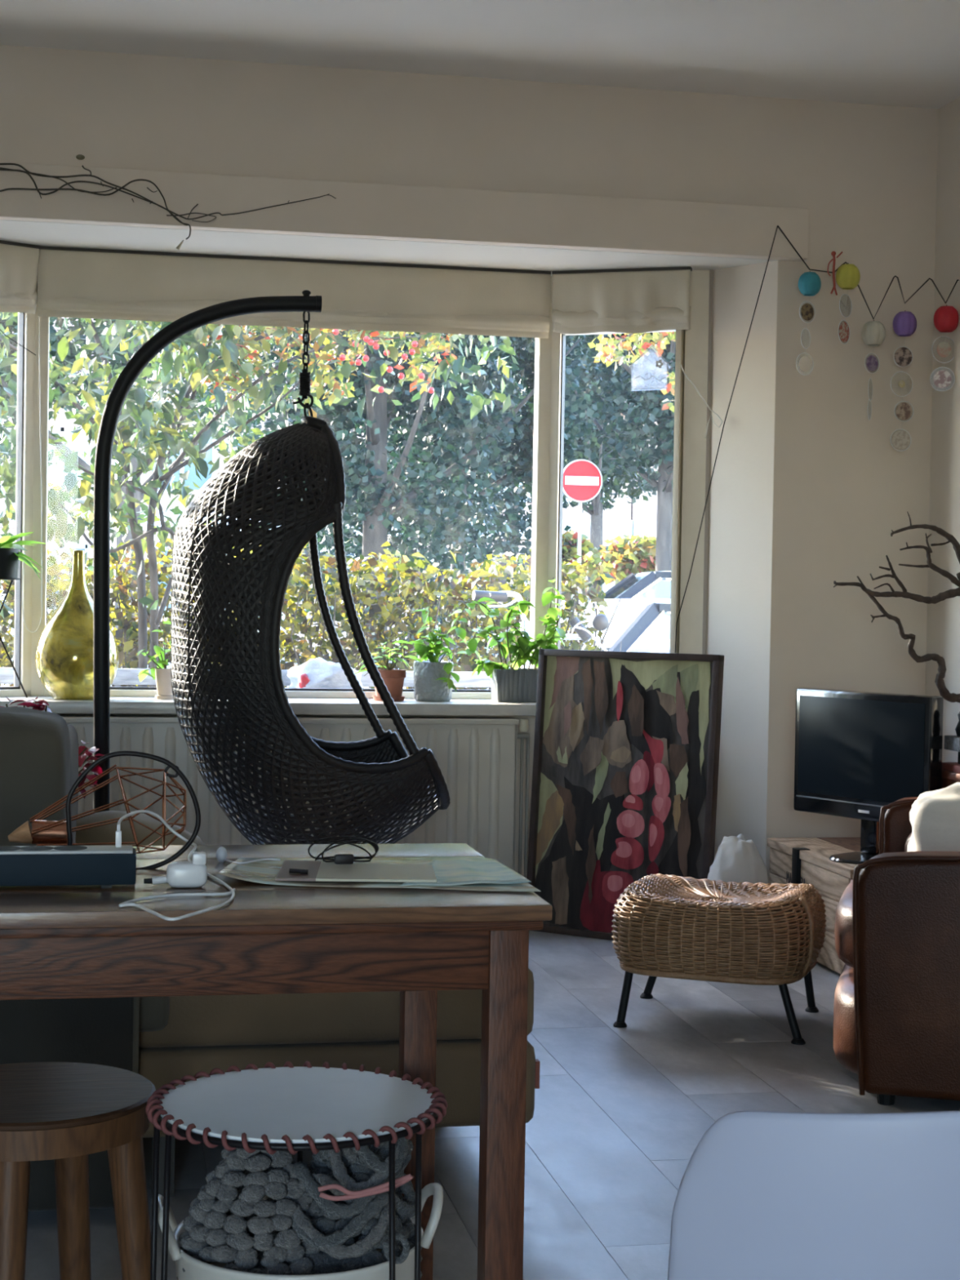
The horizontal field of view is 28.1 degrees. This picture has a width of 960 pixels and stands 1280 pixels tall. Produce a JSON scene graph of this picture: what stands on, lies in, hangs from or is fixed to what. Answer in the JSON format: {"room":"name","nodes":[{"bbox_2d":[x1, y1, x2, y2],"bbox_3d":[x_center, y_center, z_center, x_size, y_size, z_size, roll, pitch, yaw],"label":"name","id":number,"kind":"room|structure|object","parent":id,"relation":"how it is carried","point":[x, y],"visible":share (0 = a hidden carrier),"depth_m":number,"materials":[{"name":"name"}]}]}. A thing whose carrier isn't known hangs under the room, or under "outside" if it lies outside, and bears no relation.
{"room":"living room","nodes":[
{"label":"living room","id":0,"kind":"room"},
{"bbox_2d":[0,650,404,688],"bbox_3d":[7.238,0.659,42.076,110.000,0.200,60.100,1,1,-11],"label":"street","id":1,"kind":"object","parent":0,"point":[12,659],"depth_m":36.66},
{"bbox_2d":[0,317,115,644],"bbox_3d":[-11.866,-4.519,46.501,6.000,9.300,8.800,1,1,-11],"label":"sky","id":2,"kind":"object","parent":1,"relation":"on","point":[61,423],"visible":0.21,"depth_m":42.92,"materials":[{"name":"brick"}]},
{"bbox_2d":[0,311,333,686],"bbox_3d":[-3.187,-2.147,16.641,3.916,6.221,3.908,2,1,27],"label":"street tree","id":3,"kind":"object","parent":1,"relation":"on","point":[120,360],"visible":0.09,"depth_m":16.59,"materials":[{"name":"green plant"}]},
{"bbox_2d":[116,327,365,654],"bbox_3d":[-5.973,-4.444,47.625,6.000,9.300,8.800,1,1,-11],"label":"house","id":4,"kind":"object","parent":1,"relation":"on","point":[212,455],"visible":0.03,"depth_m":43.44,"materials":[{"name":"brick"}]},
{"bbox_2d":[183,324,581,667],"bbox_3d":[-1.042,-2.248,18.902,4.572,6.392,3.543,0,1,-29],"label":"street tree","id":5,"kind":"object","parent":1,"relation":"on","point":[372,506],"visible":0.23,"depth_m":18.96,"materials":[{"name":"green plant"}]},
{"bbox_2d":[196,325,617,653],"bbox_3d":[-1.120,-3.056,31.288,7.480,7.438,4.340,1,1,-11],"label":"street tree","id":6,"kind":"object","parent":1,"relation":"on","point":[521,524],"visible":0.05,"depth_m":30.90,"materials":[{"name":"green plant"}]},
{"bbox_2d":[327,334,617,642],"bbox_3d":[-0.029,-2.495,21.599,4.304,6.798,3.426,2,2,30],"label":"street tree","id":7,"kind":"object","parent":1,"relation":"on","point":[524,463],"visible":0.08,"depth_m":21.31,"materials":[{"name":"green plant"}]},
{"bbox_2d":[386,401,635,655],"bbox_3d":[-0.080,-4.370,48.749,6.000,9.300,8.800,1,1,-11],"label":"house","id":8,"kind":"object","parent":1,"relation":"on","point":[617,521],"visible":0.05,"depth_m":45.23,"materials":[{"name":"brick"}]},
{"bbox_2d":[361,598,671,689],"bbox_3d":[0.846,0.432,12.347,4.550,1.407,2.080,0,2,-41],"label":"estate car","id":9,"kind":"object","parent":1,"relation":"on","point":[651,609],"visible":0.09,"depth_m":11.68,"materials":[{"name":"white paint"}]},
{"bbox_2d":[409,570,671,667],"bbox_3d":[1.595,0.210,15.791,4.550,1.602,2.080,1,1,-3],"label":"hatchback car","id":10,"kind":"object","parent":1,"relation":"on","point":[656,643],"visible":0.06,"depth_m":15.10,"materials":[{"name":"white paint"}]},
{"bbox_2d":[587,623,607,643],"bbox_3d":[0.891,-0.050,14.809,0.160,0.152,0.200,1,1,-3],"label":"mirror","id":11,"kind":"object","parent":10,"relation":"attached to","point":[589,625],"depth_m":14.71,"materials":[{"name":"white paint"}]},
{"bbox_2d":[528,528,602,619],"bbox_3d":[0.897,-0.123,20.557,0.775,2.137,0.784,1,1,-11],"label":"shrub","id":12,"kind":"object","parent":1,"relation":"on","point":[570,539],"visible":0.2,"depth_m":20.35,"materials":[{"name":"green plant"}]},
{"bbox_2d":[471,333,661,618],"bbox_3d":[1.854,-2.772,27.699,4.916,7.136,3.502,1,1,-11],"label":"street tree","id":13,"kind":"object","parent":1,"relation":"on","point":[596,508],"visible":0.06,"depth_m":27.57,"materials":[{"name":"green plant"}]},
{"bbox_2d":[563,459,602,613],"bbox_3d":[0.922,-0.339,17.906,0.401,2.688,0.074,1,1,-11],"label":"road sign","id":14,"kind":"object","parent":1,"relation":"on","point":[582,479],"visible":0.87,"depth_m":17.86,"materials":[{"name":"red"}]},
{"bbox_2d":[521,332,675,635],"bbox_3d":[1.656,-2.196,17.438,3.334,6.448,3.095,2,2,31],"label":"street tree","id":15,"kind":"object","parent":1,"relation":"on","point":[646,402],"visible":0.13,"depth_m":17.54,"materials":[{"name":"green plant"}]},
{"bbox_2d":[595,533,656,634],"bbox_3d":[1.925,-0.178,22.755,1.151,2.180,1.180,1,1,-11],"label":"shrub","id":16,"kind":"object","parent":1,"relation":"on","point":[628,554],"visible":0.53,"depth_m":22.47,"materials":[{"name":"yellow plant"}]},
{"bbox_2d":[587,331,675,412],"bbox_3d":[1.506,-0.531,11.014,2.028,3.409,0.804,1,1,-11],"label":"maple tree","id":17,"kind":"object","parent":1,"relation":"on","point":[606,353],"visible":0.16,"depth_m":10.78,"materials":[{"name":"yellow plant"}]},
{"bbox_2d":[629,345,657,635],"bbox_3d":[5.814,-4.296,49.873,6.000,9.300,8.800,1,1,-11],"label":"house","id":18,"kind":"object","parent":1,"relation":"on","point":[643,513],"visible":0.02,"depth_m":45.46,"materials":[{"name":"brick"}]},
{"bbox_2d":[56,713,535,876],"bbox_3d":[-0.639,0.589,6.569,3.100,0.700,0.390,1,1,-11],"label":"wall","id":19,"kind":"structure","parent":0,"point":[531,719],"depth_m":6.60,"materials":[{"name":"paint"}]},
{"bbox_2d":[0,312,35,697],"bbox_3d":[-1.670,-0.552,6.256,0.486,1.480,0.060,0,2,-43],"label":"window","id":20,"kind":"structure","parent":19,"relation":"in","point":[26,321],"depth_m":6.38,"materials":[{"name":"beige paint"}]},
{"bbox_2d":[31,303,49,696],"bbox_3d":[-1.488,-0.553,6.426,0.080,1.480,0.075,1,1,-11],"label":"trim","id":21,"kind":"structure","parent":19,"relation":"attached to","point":[37,689],"depth_m":6.39,"materials":[{"name":"beige paint"}]},
{"bbox_2d":[44,686,491,699],"bbox_3d":[-0.628,-0.542,6.587,1.760,1.480,0.060,1,1,-11],"label":"window","id":22,"kind":"structure","parent":19,"relation":"in","point":[116,691],"depth_m":6.60,"materials":[{"name":"beige paint"}]},
{"bbox_2d":[0,696,536,715],"bbox_3d":[-0.612,0.222,6.452,2.725,0.040,0.310,1,1,-11],"label":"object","id":23,"kind":"structure","parent":19,"relation":"on","point":[123,705],"depth_m":6.34,"materials":[{"name":"stone"}]},
{"bbox_2d":[0,531,44,697],"bbox_3d":[-1.569,-0.088,6.235,0.339,0.556,0.234,1,1,12],"label":"potted plant","id":24,"kind":"object","parent":23,"relation":"on","point":[9,557],"visible":1,"depth_m":6.20,"materials":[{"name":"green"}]},
{"bbox_2d":[35,550,119,699],"bbox_3d":[-1.321,-0.051,6.305,0.270,0.488,0.270,1,1,-11],"label":"glass vase","id":25,"kind":"object","parent":23,"relation":"on","point":[64,656],"visible":0.87,"depth_m":6.21,"materials":[{"name":"gold glass"}]},
{"bbox_2d":[137,620,181,699],"bbox_3d":[-1.061,0.065,6.375,0.153,0.263,0.091,1,1,-11],"label":"potted plant","id":26,"kind":"object","parent":23,"relation":"on","point":[162,674],"visible":0.84,"depth_m":6.35,"materials":[{"name":"green plant"}]},
{"bbox_2d":[354,640,426,701],"bbox_3d":[-0.310,0.102,6.511,0.244,0.208,0.114,0,1,-22],"label":"potted plant","id":27,"kind":"object","parent":23,"relation":"on","point":[393,679],"visible":0.77,"depth_m":6.49,"materials":[{"name":"green plant"}]},
{"bbox_2d":[413,601,459,702],"bbox_3d":[-0.147,0.039,6.517,0.137,0.338,0.185,0,1,-26],"label":"potted plant","id":28,"kind":"object","parent":23,"relation":"on","point":[433,678],"visible":1,"depth_m":6.49,"materials":[{"name":"green plant"}]},
{"bbox_2d":[446,577,566,702],"bbox_3d":[0.089,-0.003,6.585,0.417,0.428,0.124,1,1,-11],"label":"potted plant","id":29,"kind":"object","parent":23,"relation":"on","point":[513,684],"visible":0.96,"depth_m":6.57,"materials":[{"name":"green plant"}]},
{"bbox_2d":[59,715,519,871],"bbox_3d":[-0.792,0.589,6.337,1.839,0.675,0.168,1,1,-11],"label":"radiator","id":30,"kind":"object","parent":19,"relation":"attached to","point":[476,757],"visible":0.23,"depth_m":6.37,"materials":[{"name":"metal"}]},
{"bbox_2d":[59,715,519,724],"bbox_3d":[-0.782,0.261,6.302,1.839,0.018,0.113,1,1,-11],"label":"grille","id":31,"kind":"object","parent":30,"relation":"attached to","point":[69,719],"depth_m":6.31,"materials":[{"name":"metal"}]},
{"bbox_2d":[517,719,529,878],"bbox_3d":[0.140,0.610,6.478,0.047,0.688,0.031,1,1,-11],"label":"pipe","id":32,"kind":"object","parent":30,"relation":"attached to","point":[523,723],"visible":0.91,"depth_m":6.47,"materials":[{"name":"grey"}]},
{"bbox_2d":[529,276,552,668],"bbox_3d":[0.231,-0.531,6.753,0.080,1.480,0.075,1,1,-11],"label":"trim","id":33,"kind":"structure","parent":19,"relation":"attached to","point":[543,346],"depth_m":6.72,"materials":[{"name":"beige paint"}]},
{"bbox_2d":[546,321,684,653],"bbox_3d":[0.462,-0.525,6.662,0.486,1.480,0.060,1,1,22],"label":"window","id":34,"kind":"structure","parent":19,"relation":"in","point":[557,404],"depth_m":6.70,"materials":[{"name":"beige paint"}]},
{"bbox_2d":[382,1232,409,1264],"bbox_3d":[-0.102,0.742,2.342,0.034,0.038,0.009,1,1,-11],"label":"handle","id":35,"kind":"object","parent":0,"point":[402,1257],"visible":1,"depth_m":2.34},
{"bbox_2d":[0,219,806,276],"bbox_3d":[-0.581,-1.307,6.388,3.240,0.060,0.730,1,1,-11],"label":"ceiling","id":36,"kind":"structure","parent":0,"point":[33,233],"depth_m":6.25,"materials":[{"name":"paint"}]},
{"bbox_2d":[0,240,39,314],"bbox_3d":[-1.624,-1.174,6.131,0.466,0.228,0.047,0,2,-39],"label":"blind","id":37,"kind":"object","parent":36,"relation":"hanging from","point":[19,262],"visible":1,"depth_m":6.23,"materials":[{"name":"fabric"}]},
{"bbox_2d":[22,315,42,632],"bbox_3d":[-1.462,-0.542,6.286,0.067,1.036,0.003,1,1,-11],"label":"blind cord","id":38,"kind":"object","parent":37,"relation":"hanging from","point":[38,316],"visible":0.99,"depth_m":6.29,"materials":[{"name":"white plastic"}]},
{"bbox_2d":[37,245,551,337],"bbox_3d":[-0.603,-1.164,6.445,1.718,0.226,0.050,1,1,-11],"label":"blind","id":39,"kind":"object","parent":36,"relation":"hanging from","point":[73,282],"visible":0.93,"depth_m":6.44,"materials":[{"name":"fabric"}]},
{"bbox_2d":[551,266,692,333],"bbox_3d":[0.478,-1.153,6.532,0.480,0.217,0.047,1,1,16],"label":"blind","id":40,"kind":"object","parent":36,"relation":"hanging from","point":[644,300],"visible":1,"depth_m":6.52,"materials":[{"name":"fabric"}]},
{"bbox_2d":[0,44,937,883],"bbox_3d":[-0.735,-0.433,6.366,4.430,2.750,0.700,1,1,-11],"label":"wall","id":41,"kind":"structure","parent":0,"point":[865,175],"depth_m":6.34,"materials":[{"name":"paint"}]},
{"bbox_2d":[0,163,335,250],"bbox_3d":[-0.972,-1.314,5.862,1.068,0.241,0.018,1,1,-11],"label":"branch","id":42,"kind":"object","parent":41,"relation":"attached to","point":[25,171],"visible":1,"depth_m":5.83,"materials":[{"name":"brown"}]},
{"bbox_2d":[0,162,808,261],"bbox_3d":[-0.877,-1.354,5.930,3.965,0.165,0.055,1,1,-11],"label":"beam","id":43,"kind":"structure","parent":41,"relation":"attached to","point":[368,211],"depth_m":6.03,"materials":[{"name":"paint"}]},
{"bbox_2d":[678,270,709,653],"bbox_3d":[0.731,-0.519,6.597,0.090,1.480,0.109,1,1,6],"label":"trim","id":44,"kind":"structure","parent":41,"relation":"attached to","point":[696,339],"depth_m":6.54,"materials":[{"name":"beige paint"}]},
{"bbox_2d":[702,269,713,653],"bbox_3d":[0.768,-0.147,6.561,0.018,2.220,0.044,1,1,13],"label":"trim","id":45,"kind":"structure","parent":41,"relation":"attached to","point":[711,271],"depth_m":6.53,"materials":[{"name":"beige"}]},
{"bbox_2d":[675,225,777,653],"bbox_3d":[0.797,-0.653,6.194,0.347,1.392,0.012,0,1,-23],"label":"cord","id":46,"kind":"object","parent":41,"relation":"hanging from","point":[777,225],"visible":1,"depth_m":6.19,"materials":[{"name":"black fabric"}]},
{"bbox_2d":[777,225,959,319],"bbox_3d":[1.276,-1.200,6.288,0.618,0.292,0.116,1,1,4],"label":"cord","id":47,"kind":"object","parent":41,"relation":"attached to","point":[778,225],"visible":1,"depth_m":6.29,"materials":[{"name":"black fabric"}]},
{"bbox_2d":[798,271,821,296],"bbox_3d":[1.073,-1.162,6.253,0.072,0.078,0.072,0,1,-21],"label":"paper lantern","id":48,"kind":"object","parent":47,"relation":"hanging from","point":[809,282],"visible":1,"depth_m":6.23,"materials":[{"name":"teal paper"}]},
{"bbox_2d":[795,296,815,375],"bbox_3d":[1.062,-0.992,6.256,0.076,0.258,0.015,0,2,-40],"label":"garland","id":49,"kind":"object","parent":48,"relation":"hanging from","point":[806,309],"visible":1,"depth_m":6.25,"materials":[{"name":"grey"}]},
{"bbox_2d":[835,262,860,289],"bbox_3d":[1.203,-1.191,6.277,0.077,0.083,0.077,0,1,-21],"label":"paper lantern","id":50,"kind":"object","parent":47,"relation":"hanging from","point":[847,275],"visible":1,"depth_m":6.25,"materials":[{"name":"yellow paper"}]},
{"bbox_2d":[861,320,885,346],"bbox_3d":[1.291,-1.008,6.299,0.077,0.083,0.077,0,1,-21],"label":"paper lantern","id":51,"kind":"object","parent":47,"relation":"hanging from","point":[873,332],"visible":1,"depth_m":6.27,"materials":[{"name":"white paper"}]},
{"bbox_2d":[864,350,879,420],"bbox_3d":[1.281,-0.842,6.302,0.026,0.243,0.073,2,2,40],"label":"garland","id":52,"kind":"object","parent":51,"relation":"hanging from","point":[872,363],"visible":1,"depth_m":6.30,"materials":[{"name":"grey"}]},
{"bbox_2d":[893,310,916,336],"bbox_3d":[1.398,-1.043,6.318,0.077,0.083,0.077,0,1,-21],"label":"paper lantern","id":53,"kind":"object","parent":47,"relation":"hanging from","point":[904,323],"visible":1,"depth_m":6.29,"materials":[{"name":"purple paper"}]},
{"bbox_2d":[889,337,913,451],"bbox_3d":[1.389,-0.810,6.322,0.087,0.376,0.007,1,1,-15],"label":"garland","id":54,"kind":"object","parent":53,"relation":"hanging from","point":[903,356],"visible":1,"depth_m":6.32,"materials":[{"name":"grey"}]},
{"bbox_2d":[892,431,909,448],"bbox_3d":[1.387,-0.659,6.325,0.061,0.061,0.001,1,1,-11],"label":"print","id":55,"kind":"object","parent":54,"relation":"attached to","point":[900,439],"depth_m":6.32,"materials":[{"name":"fabric"}]},
{"bbox_2d":[894,347,911,366],"bbox_3d":[1.393,-0.932,6.319,0.062,0.062,0.001,1,1,-12],"label":"print","id":56,"kind":"object","parent":54,"relation":"on","point":[903,356],"depth_m":6.32},
{"bbox_2d":[896,402,911,419],"bbox_3d":[1.397,-0.754,6.324,0.057,0.057,0.001,1,1,-11],"label":"print","id":57,"kind":"object","parent":54,"relation":"on","point":[904,410],"depth_m":6.32},
{"bbox_2d":[933,304,958,332],"bbox_3d":[1.517,-1.047,6.244,0.080,0.087,0.080,0,1,-24],"label":"paper lantern","id":58,"kind":"object","parent":47,"relation":"hanging from","point":[945,317],"visible":1,"depth_m":6.22,"materials":[{"name":"red paper"}]},
{"bbox_2d":[929,336,955,391],"bbox_3d":[1.510,-0.905,6.253,0.085,0.190,0.024,1,1,1],"label":"garland","id":59,"kind":"object","parent":58,"relation":"hanging from","point":[942,379],"visible":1,"depth_m":6.25,"materials":[{"name":"grey"}]},
{"bbox_2d":[933,369,951,388],"bbox_3d":[1.507,-0.850,6.258,0.055,0.059,0.022,1,1,-11],"label":"print","id":60,"kind":"object","parent":59,"relation":"attached to","point":[942,379],"depth_m":6.26},
{"bbox_2d":[0,0,959,109],"bbox_3d":[0.215,-1.741,1.472,4.730,0.120,9.600,1,1,-11],"label":"ceiling","id":61,"kind":"structure","parent":0,"point":[904,53],"depth_m":5.68,"materials":[{"name":"paint"}]},
{"bbox_2d":[24,930,959,1279],"bbox_3d":[0.217,1.145,1.493,4.514,0.150,12.442,1,1,-11],"label":"floor","id":62,"kind":"structure","parent":0,"point":[620,1115],"depth_m":4.17,"materials":[{"name":"grey"}]},
{"bbox_2d":[0,696,103,798],"bbox_3d":[-1.197,0.556,5.220,0.334,0.808,0.280,1,1,20],"label":"plant","id":63,"kind":"object","parent":62,"relation":"on","point":[83,752],"visible":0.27,"depth_m":5.24,"materials":[{"name":"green plant"}]},
{"bbox_2d":[0,1062,155,1279],"bbox_3d":[-0.580,0.809,2.495,0.313,0.452,0.323,2,2,38],"label":"wooden stool","id":64,"kind":"object","parent":62,"relation":"on","point":[64,1113],"visible":0.98,"depth_m":2.48,"materials":[{"name":"brown wood"}]},
{"bbox_2d":[93,289,321,813],"bbox_3d":[-0.636,-0.013,5.428,1.036,1.957,1.036,1,1,-11],"label":"stand","id":65,"kind":"object","parent":62,"relation":"on","point":[187,323],"visible":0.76,"depth_m":5.33,"materials":[{"name":"black"}]},
{"bbox_2d":[170,311,449,844],"bbox_3d":[-0.479,-0.142,5.455,0.786,1.584,0.809,1,1,-11],"label":"chair","id":66,"kind":"object","parent":65,"relation":"hanging from","point":[255,586],"visible":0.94,"depth_m":5.16,"materials":[{"name":"black wicker"}]},
{"bbox_2d":[0,706,539,1211],"bbox_3d":[-0.743,0.554,4.009,1.496,0.883,1.436,1,1,-11],"label":"sofa","id":67,"kind":"object","parent":62,"relation":"on","point":[162,1040],"visible":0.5,"depth_m":3.39,"materials":[{"name":"green fabric"}]},
{"bbox_2d":[0,706,70,846],"bbox_3d":[-0.936,0.344,3.486,0.370,0.446,0.340,1,1,-11],"label":"cushion","id":68,"kind":"object","parent":67,"relation":"on","point":[35,744],"depth_m":3.35,"materials":[{"name":"fabric"}]},
{"bbox_2d":[66,724,78,845],"bbox_3d":[-1.064,0.368,4.155,0.370,0.346,0.980,1,1,-11],"label":"cushion","id":69,"kind":"object","parent":67,"relation":"on","point":[73,732],"depth_m":4.13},
{"bbox_2d":[75,810,204,845],"bbox_3d":[-0.824,0.475,4.389,0.396,0.169,0.308,1,1,-11],"label":"throw pillow","id":70,"kind":"object","parent":67,"relation":"on","point":[107,833],"visible":0.3,"depth_m":4.30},
{"bbox_2d":[0,843,552,1279],"bbox_3d":[-0.782,0.637,2.306,1.644,0.795,0.547,1,1,-11],"label":"table","id":71,"kind":"object","parent":62,"relation":"on","point":[57,942],"depth_m":2.19,"materials":[{"name":"wood"}]},
{"bbox_2d":[8,751,200,869],"bbox_3d":[-0.481,0.214,2.459,0.240,0.153,0.124,1,1,-11],"label":"lamp","id":72,"kind":"object","parent":71,"relation":"on","point":[42,833],"visible":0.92,"depth_m":2.43,"materials":[{"name":"orange metal"}]},
{"bbox_2d":[31,819,67,844],"bbox_3d":[-0.548,0.247,2.448,0.047,0.035,0.035,1,1,-11],"label":"socket","id":73,"kind":"object","parent":72,"relation":"attached to","point":[42,832],"depth_m":2.43,"materials":[{"name":"brown metal"}]},
{"bbox_2d":[143,851,207,888],"bbox_3d":[-0.359,0.271,2.264,0.074,0.042,0.032,1,1,-11],"label":"adapter","id":74,"kind":"object","parent":71,"relation":"on","point":[193,873],"visible":1,"depth_m":2.25,"materials":[{"name":"white plastic"}]},
{"bbox_2d":[117,809,235,920],"bbox_3d":[-0.369,0.252,2.317,0.137,0.080,0.586,1,1,-11],"label":"charging cable","id":75,"kind":"object","parent":71,"relation":"on","point":[129,903],"visible":0.97,"depth_m":2.19,"materials":[{"name":"white plastic"}]},
{"bbox_2d":[217,856,541,891],"bbox_3d":[-0.141,0.285,2.383,0.374,0.013,0.310,1,1,-11],"label":"paper","id":76,"kind":"object","parent":71,"relation":"on","point":[265,872],"depth_m":2.35,"materials":[{"name":"paper"}]},
{"bbox_2d":[275,835,436,882],"bbox_3d":[-0.150,0.267,2.380,0.192,0.037,0.192,1,1,-2],"label":"notebook","id":77,"kind":"object","parent":76,"relation":"on","point":[320,871],"depth_m":2.36,"materials":[{"name":"beige paper"}]},
{"bbox_2d":[145,1061,447,1279],"bbox_3d":[-0.236,0.809,2.457,0.383,0.454,0.383,1,1,-11],"label":"side table","id":78,"kind":"object","parent":62,"relation":"on","point":[289,1108],"visible":1,"depth_m":2.40,"materials":[{"name":"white metal"}]},
{"bbox_2d":[157,1182,443,1279],"bbox_3d":[-0.237,0.876,2.493,0.326,0.325,0.326,2,2,34],"label":"tub","id":79,"kind":"object","parent":62,"relation":"on","point":[195,1269],"visible":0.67,"depth_m":2.40,"materials":[{"name":"white plastic"}]},
{"bbox_2d":[176,1147,323,1279],"bbox_3d":[-0.287,0.737,2.466,0.211,0.234,0.196,1,1,-2],"label":"blanket","id":80,"kind":"object","parent":79,"relation":"in","point":[231,1202],"visible":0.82,"depth_m":2.41,"materials":[{"name":"fabric"}]},
{"bbox_2d":[227,1230,367,1275],"bbox_3d":[-0.236,0.877,2.490,0.256,0.222,0.249,1,1,-11],"label":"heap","id":81,"kind":"object","parent":79,"relation":"in","point":[322,1268],"visible":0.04,"depth_m":2.43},
{"bbox_2d":[288,1137,422,1279],"bbox_3d":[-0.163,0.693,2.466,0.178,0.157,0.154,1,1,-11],"label":"knitted blanket","id":82,"kind":"object","parent":79,"relation":"in","point":[366,1208],"visible":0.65,"depth_m":2.42,"materials":[{"name":"fabric"}]},
{"bbox_2d":[317,1173,414,1200],"bbox_3d":[-0.141,0.678,2.379,0.120,0.029,0.006,1,1,-11],"label":"strand","id":83,"kind":"object","parent":82,"relation":"on","point":[384,1187],"visible":0.92,"depth_m":2.38,"materials":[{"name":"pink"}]},
{"bbox_2d":[526,648,724,940],"bbox_3d":[0.458,0.503,6.202,0.657,0.930,0.104,2,2,32],"label":"framed painting","id":84,"kind":"object","parent":62,"relation":"on","point":[627,744],"visible":0.9,"depth_m":6.21,"materials":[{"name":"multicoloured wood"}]},
{"bbox_2d":[611,873,826,1044],"bbox_3d":[0.631,0.818,5.038,0.525,0.354,0.489,1,1,19],"label":"rattan stool","id":85,"kind":"object","parent":62,"relation":"on","point":[666,926],"visible":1,"depth_m":4.84,"materials":[{"name":"wicker"}]},
{"bbox_2d":[706,833,768,884],"bbox_3d":[0.789,0.783,5.894,0.204,0.370,0.184,1,1,-11],"label":"cloth bundle","id":86,"kind":"object","parent":62,"relation":"on","point":[738,860],"visible":0.4,"depth_m":5.83,"materials":[{"name":"white fabric"}]},
{"bbox_2d":[667,1110,959,1279],"bbox_3d":[0.348,0.674,1.514,0.469,0.802,0.486,1,1,-5],"label":"shell chair","id":87,"kind":"object","parent":62,"relation":"on","point":[762,1195],"visible":1,"depth_m":1.28,"materials":[{"name":"white plastic"}]},
{"bbox_2d":[767,837,862,974],"bbox_3d":[1.244,0.819,5.940,0.518,0.332,0.722,1,1,-11],"label":"wooden crate","id":88,"kind":"object","parent":62,"relation":"on","point":[794,860],"visible":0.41,"depth_m":5.89,"materials":[{"name":"brown"}]},
{"bbox_2d":[793,687,943,864],"bbox_3d":[1.162,0.406,5.737,0.527,0.504,0.223,2,2,39],"label":"television","id":89,"kind":"object","parent":88,"relation":"on","point":[857,753],"visible":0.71,"depth_m":5.70,"materials":[{"name":"black"}]},
{"bbox_2d":[833,796,959,1105],"bbox_3d":[1.359,0.589,4.572,0.985,0.860,1.069,1,1,15],"label":"leather armchair","id":90,"kind":"object","parent":62,"relation":"on","point":[896,1009],"visible":0.94,"depth_m":4.15,"materials":[{"name":"brown"}]},
{"bbox_2d":[834,879,853,968],"bbox_3d":[1.251,0.683,4.605,0.765,0.195,0.770,1,1,14],"label":"seat cushion","id":91,"kind":"object","parent":90,"relation":"on","point":[843,916],"depth_m":4.42,"materials":[{"name":"brown leather"}]},
{"bbox_2d":[906,782,959,851],"bbox_3d":[1.265,0.514,4.732,0.415,0.318,0.231,1,1,16],"label":"cushion","id":92,"kind":"object","parent":90,"relation":"on","point":[935,815],"visible":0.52,"depth_m":4.70,"materials":[{"name":"fabric"}]},
{"bbox_2d":[941,768,959,788],"bbox_3d":[1.495,0.688,5.516,0.334,0.622,0.200,1,1,-11],"label":"base cabinet","id":93,"kind":"object","parent":62,"relation":"on","point":[948,778],"visible":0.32,"depth_m":5.49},
{"bbox_2d":[942,762,959,773],"bbox_3d":[1.395,0.366,5.499,0.100,0.020,0.140,1,1,-11],"label":"book","id":94,"kind":"object","parent":93,"relation":"on","point":[952,766],"visible":1,"depth_m":5.49,"materials":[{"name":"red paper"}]},
{"bbox_2d":[944,711,959,764],"bbox_3d":[1.397,0.274,5.487,0.104,0.165,0.100,1,1,-11],"label":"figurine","id":95,"kind":"object","parent":94,"relation":"on","point":[951,742],"visible":1,"depth_m":5.48,"materials":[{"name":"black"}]},
{"bbox_2d":[924,96,959,762],"bbox_3d":[2.379,-0.286,2.253,0.150,2.750,9.950,1,1,-11],"label":"wall","id":96,"kind":"structure","parent":0,"point":[943,622],"depth_m":6.31,"materials":[{"name":"paint"}]},
{"bbox_2d":[833,511,959,702],"bbox_3d":[1.338,-0.096,5.854,0.553,0.590,0.052,1,1,-11],"label":"branch","id":97,"kind":"object","parent":96,"relation":"attached to","point":[944,693],"visible":1,"depth_m":5.85,"materials":[{"name":"black plant"}]},
{"bbox_3d":[13.150,1.472,11.025,110.000,0.199,3.140,1,1,-11],"label":"garden","id":98,"kind":"object","parent":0,"visible":0},
{"bbox_2d":[0,666,490,687],"bbox_3d":[-0.796,0.672,7.065,2.400,1.105,0.530,1,1,-11],"label":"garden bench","id":99,"kind":"object","parent":98,"relation":"on","point":[124,676],"visible":0.02,"depth_m":7.31,"materials":[{"name":"white"}]},
{"bbox_2d":[287,657,362,688],"bbox_3d":[-0.576,0.137,7.177,0.271,0.145,0.211,0,1,-27],"label":"bag","id":100,"kind":"object","parent":99,"relation":"on","point":[317,673],"visible":0.54,"depth_m":7.10,"materials":[{"name":"white plastic"}]},
{"bbox_2d":[0,312,519,687],"bbox_3d":[-1.934,-1.004,7.860,4.402,4.386,1.701,1,1,-9],"label":"tree","id":101,"kind":"object","parent":98,"relation":"on","point":[235,339],"visible":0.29,"depth_m":7.66,"materials":[{"name":"green plant"}]},
{"bbox_2d":[0,537,622,689],"bbox_3d":[-2.557,0.322,8.679,6.918,1.730,0.952,1,1,-10],"label":"hedge","id":102,"kind":"object","parent":98,"relation":"on","point":[128,627],"visible":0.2,"depth_m":8.90,"materials":[{"name":"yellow plant"}]},
{"bbox_2d":[471,590,608,668],"bbox_3d":[0.140,0.503,8.160,0.559,1.424,1.306,0,1,-27],"label":"moped","id":103,"kind":"object","parent":98,"relation":"on","point":[600,622],"visible":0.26,"depth_m":7.93,"materials":[{"name":"silver metal"}]},
{"bbox_2d":[591,613,608,631],"bbox_3d":[0.498,-0.073,7.938,0.071,0.072,0.032,1,1,-11],"label":"mirror","id":104,"kind":"object","parent":103,"relation":"attached to","point":[600,622],"depth_m":7.93,"materials":[{"name":"black rubber"}]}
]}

